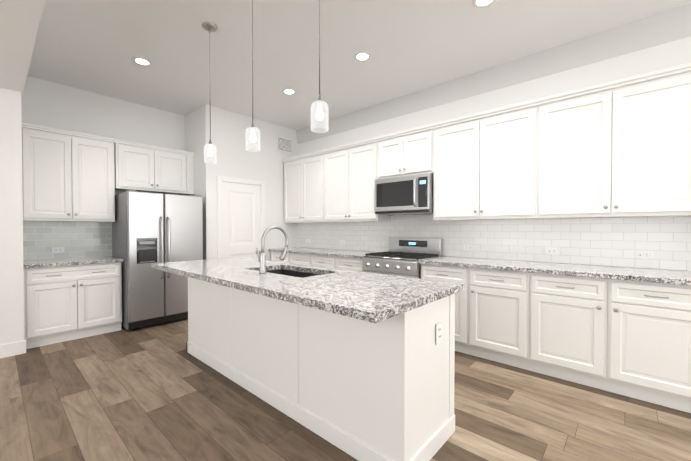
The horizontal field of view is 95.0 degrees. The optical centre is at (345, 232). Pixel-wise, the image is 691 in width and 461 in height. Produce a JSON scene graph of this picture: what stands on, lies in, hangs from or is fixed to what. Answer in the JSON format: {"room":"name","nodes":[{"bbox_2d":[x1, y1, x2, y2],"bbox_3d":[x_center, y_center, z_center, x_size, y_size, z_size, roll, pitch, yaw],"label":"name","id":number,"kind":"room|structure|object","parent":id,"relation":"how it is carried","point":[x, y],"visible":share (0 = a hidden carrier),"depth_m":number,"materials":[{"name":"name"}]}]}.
{"room":"kitchen","nodes":[
{"label":"kitchen","id":0,"kind":"room"},
{"bbox_2d":[0,87,23,344],"bbox_3d":[-4.823,-0.282,2.011,0.840,3.020,3.850,1,1,42],"label":"wall","id":1,"kind":"structure","parent":0,"point":[11,274],"depth_m":3.11,"materials":[{"name":"paint"}]},
{"bbox_2d":[0,340,25,357],"bbox_3d":[-4.501,1.167,1.750,0.014,0.130,3.862,1,1,42],"label":"baseboard","id":2,"kind":"structure","parent":1,"relation":"attached to","point":[13,349],"depth_m":3.11,"materials":[{"name":"white wood"}]},
{"bbox_2d":[0,0,44,91],"bbox_3d":[-1.496,-1.547,-0.976,8.080,0.410,3.865,1,1,42],"label":"ceiling","id":3,"kind":"structure","parent":0,"point":[19,22],"depth_m":2.26,"materials":[{"name":"paint"}]},
{"bbox_2d":[21,76,184,259],"bbox_3d":[-3.186,-0.313,4.356,0.150,3.020,1.830,1,1,42],"label":"wall","id":4,"kind":"structure","parent":0,"point":[52,105],"depth_m":4.16,"materials":[{"name":"paint"}]},
{"bbox_2d":[23,221,111,259],"bbox_3d":[-3.445,0.090,3.953,0.008,0.453,0.875,1,1,42],"label":"wall tile","id":5,"kind":"structure","parent":4,"relation":"attached to","point":[41,239],"depth_m":3.93,"materials":[{"name":"grey tile"}]},
{"bbox_2d":[52,247,63,252],"bbox_3d":[-3.510,0.213,3.869,0.008,0.070,0.114,1,1,42],"label":"electrical outlet","id":6,"kind":"object","parent":5,"relation":"attached to","point":[57,249],"visible":1,"depth_m":3.87,"materials":[{"name":"white plastic"}]},
{"bbox_2d":[22,128,114,221],"bbox_3d":[-3.322,-0.638,3.815,0.358,1.005,0.839,1,1,42],"label":"upper cabinet","id":7,"kind":"object","parent":4,"relation":"attached to","point":[68,178],"visible":0.98,"depth_m":3.68,"materials":[{"name":"white wood"}]},
{"bbox_2d":[114,143,193,194],"bbox_3d":[-2.709,-0.863,4.496,0.358,0.575,0.969,1,1,42],"label":"upper cabinet","id":8,"kind":"object","parent":4,"relation":"attached to","point":[139,169],"visible":1,"depth_m":4.35,"materials":[{"name":"white wood"}]},
{"bbox_2d":[22,123,193,155],"bbox_3d":[-2.998,-1.169,4.178,0.347,0.044,1.823,1,1,42],"label":"crown molding","id":9,"kind":"structure","parent":8,"relation":"on","point":[61,131],"depth_m":3.90,"materials":[{"name":"white wood"}]},
{"bbox_2d":[185,104,297,260],"bbox_3d":[-1.750,-0.327,5.420,0.870,3.020,1.670,1,1,42],"label":"wall","id":10,"kind":"structure","parent":0,"point":[237,159],"depth_m":4.87,"materials":[{"name":"paint"}]},
{"bbox_2d":[217,175,264,258],"bbox_3d":[-1.602,0.177,4.925,0.020,2.025,0.810,1,1,42],"label":"door frame","id":11,"kind":"structure","parent":10,"relation":"attached to","point":[220,179],"depth_m":4.66,"materials":[{"name":"white wood"}]},
{"bbox_2d":[222,181,260,259],"bbox_3d":[-1.579,0.212,4.905,0.077,1.939,0.654,1,1,42],"label":"pantry door","id":12,"kind":"structure","parent":10,"relation":"in","point":[241,220],"depth_m":4.91,"materials":[{"name":"white wood"}]},
{"bbox_2d":[277,136,292,153],"bbox_3d":[-1.052,-1.524,5.517,0.018,0.240,0.330,1,1,42],"label":"air vent","id":13,"kind":"object","parent":10,"relation":"in","point":[284,145],"visible":1,"depth_m":5.51,"materials":[{"name":"grey metal"}]},
{"bbox_2d":[0,318,690,460],"bbox_3d":[-0.479,1.324,-1.422,11.920,0.100,10.500,1,1,42],"label":"floor","id":14,"kind":"structure","parent":0,"point":[156,392],"depth_m":2.12,"materials":[{"name":"brown wood"}]},
{"bbox_2d":[24,262,121,348],"bbox_3d":[-3.216,0.784,3.739,0.642,0.842,0.841,1,1,42],"label":"base cabinet","id":15,"kind":"object","parent":14,"relation":"on","point":[66,303],"visible":1,"depth_m":3.51,"materials":[{"name":"white wood"}]},
{"bbox_2d":[23,256,123,268],"bbox_3d":[-3.216,0.340,3.741,0.632,0.040,0.854,1,1,42],"label":"countertop","id":16,"kind":"structure","parent":15,"relation":"on","point":[41,263],"depth_m":3.61,"materials":[{"name":"stone"}]},
{"bbox_2d":[112,190,202,330],"bbox_3d":[-2.538,0.340,4.322,0.813,1.714,0.890,1,1,42],"label":"fridge","id":17,"kind":"object","parent":14,"relation":"on","point":[148,229],"visible":0.9,"depth_m":3.99,"materials":[{"name":"grey metal"}]},
{"bbox_2d":[271,251,289,262],"bbox_3d":[-0.884,0.748,5.345,0.500,0.872,0.642,1,1,42],"label":"base cabinet","id":18,"kind":"object","parent":14,"relation":"on","point":[275,256],"visible":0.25,"depth_m":5.14,"materials":[{"name":"white wood"}]},
{"bbox_2d":[268,247,376,258],"bbox_3d":[-0.326,0.295,4.846,2.023,0.040,0.632,1,1,42],"label":"countertop","id":19,"kind":"structure","parent":18,"relation":"on","point":[334,252],"depth_m":4.65,"materials":[{"name":"stone"}]},
{"bbox_2d":[290,253,310,265],"bbox_3d":[-0.512,0.752,5.011,0.500,0.872,0.642,1,1,42],"label":"base cabinet","id":20,"kind":"object","parent":14,"relation":"on","point":[301,259],"visible":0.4,"depth_m":4.77,"materials":[{"name":"white wood"}]},
{"bbox_2d":[186,269,454,460],"bbox_3d":[-0.468,0.784,2.583,2.548,0.874,0.596,1,1,42],"label":"kitchen island","id":21,"kind":"object","parent":14,"relation":"on","point":[358,365],"depth_m":1.86,"materials":[{"name":"wood"}]},
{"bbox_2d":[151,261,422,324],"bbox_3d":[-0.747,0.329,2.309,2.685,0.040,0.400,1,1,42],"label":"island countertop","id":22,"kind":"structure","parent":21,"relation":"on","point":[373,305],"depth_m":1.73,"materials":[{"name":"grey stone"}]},
{"bbox_2d":[256,226,288,273],"bbox_3d":[-0.571,0.125,2.493,0.096,0.362,0.270,1,1,42],"label":"faucet","id":23,"kind":"object","parent":22,"relation":"on","point":[262,259],"visible":1,"depth_m":2.41,"materials":[{"name":"silver metal"}]},
{"bbox_2d":[436,322,441,344],"bbox_3d":[0.529,0.566,1.786,0.008,0.114,0.070,1,1,42],"label":"outlet","id":24,"kind":"object","parent":21,"relation":"attached to","point":[438,332],"visible":1,"depth_m":1.78,"materials":[{"name":"white plastic"}]},
{"bbox_2d":[311,255,335,268],"bbox_3d":[-0.139,0.757,4.678,0.500,0.872,0.642,1,1,42],"label":"base cabinet","id":25,"kind":"object","parent":14,"relation":"on","point":[323,261],"visible":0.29,"depth_m":4.44,"materials":[{"name":"white wood"}]},
{"bbox_2d":[336,257,363,271],"bbox_3d":[0.235,0.761,4.342,0.505,0.872,0.642,1,1,42],"label":"base cabinet","id":26,"kind":"object","parent":14,"relation":"on","point":[351,264],"visible":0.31,"depth_m":4.12,"materials":[{"name":"white wood"}]},
{"bbox_2d":[362,237,441,278],"bbox_3d":[0.677,0.636,3.879,0.752,1.135,0.687,1,1,42],"label":"range","id":27,"kind":"object","parent":14,"relation":"on","point":[402,256],"visible":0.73,"depth_m":3.83,"materials":[{"name":"silver metal"}]},
{"bbox_2d":[421,264,469,354],"bbox_3d":[1.192,0.772,3.485,0.525,0.872,0.642,1,1,42],"label":"base cabinet","id":28,"kind":"object","parent":14,"relation":"on","point":[454,274],"visible":0.38,"depth_m":3.17,"materials":[{"name":"white wood"}]},
{"bbox_2d":[469,268,529,370],"bbox_3d":[1.583,0.777,3.135,0.525,0.872,0.642,1,1,42],"label":"base cabinet","id":29,"kind":"object","parent":14,"relation":"on","point":[499,316],"visible":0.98,"depth_m":2.91,"materials":[{"name":"white wood"}]},
{"bbox_2d":[529,273,607,390],"bbox_3d":[1.975,0.782,2.785,0.525,0.872,0.642,1,1,42],"label":"base cabinet","id":30,"kind":"object","parent":14,"relation":"on","point":[568,319],"visible":1,"depth_m":2.56,"materials":[{"name":"white wood"}]},
{"bbox_2d":[607,279,690,412],"bbox_3d":[2.366,0.786,2.435,0.525,0.872,0.642,1,1,42],"label":"base cabinet","id":31,"kind":"object","parent":14,"relation":"on","point":[649,342],"visible":1,"depth_m":2.25,"materials":[{"name":"white wood"}]},
{"bbox_2d":[419,256,690,285],"bbox_3d":[2.417,0.328,2.389,3.806,0.040,0.632,1,1,42],"label":"countertop","id":32,"kind":"structure","parent":31,"relation":"on","point":[674,277],"depth_m":2.67,"materials":[{"name":"stone"}]},
{"bbox_2d":[27,0,690,129],"bbox_3d":[-0.596,-1.834,0.655,8.920,0.120,7.500,1,1,42],"label":"ceiling","id":33,"kind":"structure","parent":0,"point":[408,46],"depth_m":3.06,"materials":[{"name":"paint"}]},
{"bbox_2d":[132,57,150,65],"bbox_3d":[-2.154,-1.807,3.352,0.174,0.004,0.174,1,1,42],"label":"recessed light","id":34,"kind":"object","parent":33,"relation":"in","point":[141,61],"visible":1,"depth_m":3.34,"materials":[{"name":"white"}]},
{"bbox_2d":[202,22,216,163],"bbox_3d":[-1.187,-1.207,2.776,0.124,1.190,0.124,1,1,42],"label":"pendant light","id":35,"kind":"object","parent":33,"relation":"hanging from","point":[209,27],"visible":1,"depth_m":2.77,"materials":[{"name":"white glass"}]},
{"bbox_2d":[245,0,259,151],"bbox_3d":[-0.681,-1.201,2.323,0.124,1.190,0.124,1,1,42],"label":"pendant light","id":36,"kind":"object","parent":33,"relation":"hanging from","point":[253,135],"visible":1,"depth_m":2.32,"materials":[{"name":"white glass"}]},
{"bbox_2d":[282,89,295,94],"bbox_3d":[-0.729,-1.817,4.090,0.174,0.004,0.174,1,1,42],"label":"recessed light","id":37,"kind":"object","parent":33,"relation":"in","point":[289,91],"visible":1,"depth_m":4.08,"materials":[{"name":"white"}]},
{"bbox_2d":[311,0,328,132],"bbox_3d":[-0.152,-1.195,1.849,0.124,1.190,0.124,1,1,42],"label":"pendant light","id":38,"kind":"object","parent":33,"relation":"hanging from","point":[319,113],"visible":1,"depth_m":1.84,"materials":[{"name":"white glass"}]},
{"bbox_2d":[354,52,370,60],"bbox_3d":[0.174,-1.806,3.254,0.174,0.004,0.174,1,1,42],"label":"recessed light","id":39,"kind":"object","parent":33,"relation":"in","point":[362,56],"visible":1,"depth_m":3.25,"materials":[{"name":"white"}]},
{"bbox_2d":[473,0,495,7],"bbox_3d":[1.075,-1.795,2.447,0.174,0.004,0.174,1,1,42],"label":"recessed light","id":40,"kind":"object","parent":33,"relation":"in","point":[481,3],"visible":1,"depth_m":2.48,"materials":[{"name":"white"}]},
{"bbox_2d":[297,36,690,270],"bbox_3d":[1.855,-0.301,3.413,8.920,3.020,0.150,1,1,42],"label":"wall","id":41,"kind":"structure","parent":0,"point":[662,56],"depth_m":3.25,"materials":[{"name":"paint"}]},
{"bbox_2d":[284,154,325,222],"bbox_3d":[-0.605,-0.689,5.266,0.993,1.043,0.358,1,1,42],"label":"upper cabinet","id":42,"kind":"object","parent":41,"relation":"attached to","point":[304,190],"visible":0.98,"depth_m":5.12,"materials":[{"name":"white wood"}]},
{"bbox_2d":[325,142,390,221],"bbox_3d":[0.140,-0.680,4.599,1.003,1.043,0.358,1,1,42],"label":"upper cabinet","id":43,"kind":"object","parent":41,"relation":"attached to","point":[351,175],"visible":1,"depth_m":4.45,"materials":[{"name":"white wood"}]},
{"bbox_2d":[378,129,432,178],"bbox_3d":[0.805,-0.944,4.000,0.778,0.500,0.358,1,1,42],"label":"upper cabinet","id":44,"kind":"object","parent":41,"relation":"attached to","point":[410,154],"visible":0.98,"depth_m":3.86,"materials":[{"name":"white wood"}]},
{"bbox_2d":[374,173,432,214],"bbox_3d":[0.772,-0.461,3.970,0.768,0.445,0.438,1,1,42],"label":"microwave","id":45,"kind":"object","parent":44,"relation":"attached to","point":[408,194],"visible":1,"depth_m":3.81,"materials":[{"name":"silver metal"}]},
{"bbox_2d":[433,106,542,219],"bbox_3d":[1.486,-0.664,3.394,1.048,1.043,0.358,1,1,42],"label":"upper cabinet","id":46,"kind":"object","parent":41,"relation":"attached to","point":[485,168],"visible":1,"depth_m":3.23,"materials":[{"name":"white wood"}]},
{"bbox_2d":[282,63,690,162],"bbox_3d":[1.231,-1.214,3.622,5.945,0.049,0.347,1,1,42],"label":"crown molding","id":47,"kind":"structure","parent":46,"relation":"on","point":[667,72],"depth_m":2.97,"materials":[{"name":"white wood"}]},
{"bbox_2d":[296,3,690,143],"bbox_3d":[2.117,-1.683,3.035,8.050,0.245,0.034,1,1,42],"label":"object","id":48,"kind":"structure","parent":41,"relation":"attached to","point":[674,24],"depth_m":3.22,"materials":[{"name":"paint"}]},
{"bbox_2d":[297,214,690,270],"bbox_3d":[1.586,0.032,3.552,6.600,0.519,0.008,1,1,42],"label":"wall tile","id":49,"kind":"structure","parent":41,"relation":"attached to","point":[618,242],"depth_m":3.22,"materials":[{"name":"white tile"}]},
{"bbox_2d":[339,240,344,244],"bbox_3d":[-0.059,0.158,5.015,0.114,0.070,0.008,1,1,42],"label":"electrical outlet","id":50,"kind":"object","parent":49,"relation":"attached to","point":[341,242],"visible":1,"depth_m":5.01,"materials":[{"name":"white plastic"}]},
{"bbox_2d":[382,242,388,246],"bbox_3d":[0.560,0.166,4.461,0.114,0.070,0.008,1,1,42],"label":"electrical outlet","id":51,"kind":"object","parent":49,"relation":"attached to","point":[385,244],"visible":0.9,"depth_m":4.46,"materials":[{"name":"white plastic"}]},
{"bbox_2d":[464,245,473,250],"bbox_3d":[1.431,0.176,3.681,0.114,0.070,0.008,1,1,42],"label":"electrical outlet","id":52,"kind":"object","parent":49,"relation":"attached to","point":[468,247],"visible":1,"depth_m":3.68,"materials":[{"name":"white plastic"}]},
{"bbox_2d":[545,247,558,254],"bbox_3d":[2.042,0.183,3.134,0.114,0.070,0.008,1,1,42],"label":"electrical outlet","id":53,"kind":"object","parent":49,"relation":"attached to","point":[551,251],"visible":1,"depth_m":3.13,"materials":[{"name":"white plastic"}]},
{"bbox_2d":[634,250,652,258],"bbox_3d":[2.534,0.189,2.693,0.114,0.070,0.008,1,1,42],"label":"electrical outlet","id":54,"kind":"object","parent":49,"relation":"attached to","point":[643,254],"visible":1,"depth_m":2.69,"materials":[{"name":"white plastic"}]},
{"bbox_2d":[538,71,690,218],"bbox_3d":[2.269,-0.655,2.693,1.048,1.043,0.358,1,1,42],"label":"upper cabinet","id":55,"kind":"object","parent":41,"relation":"attached to","point":[624,151],"visible":1,"depth_m":2.55,"materials":[{"name":"white wood"}]}
]}

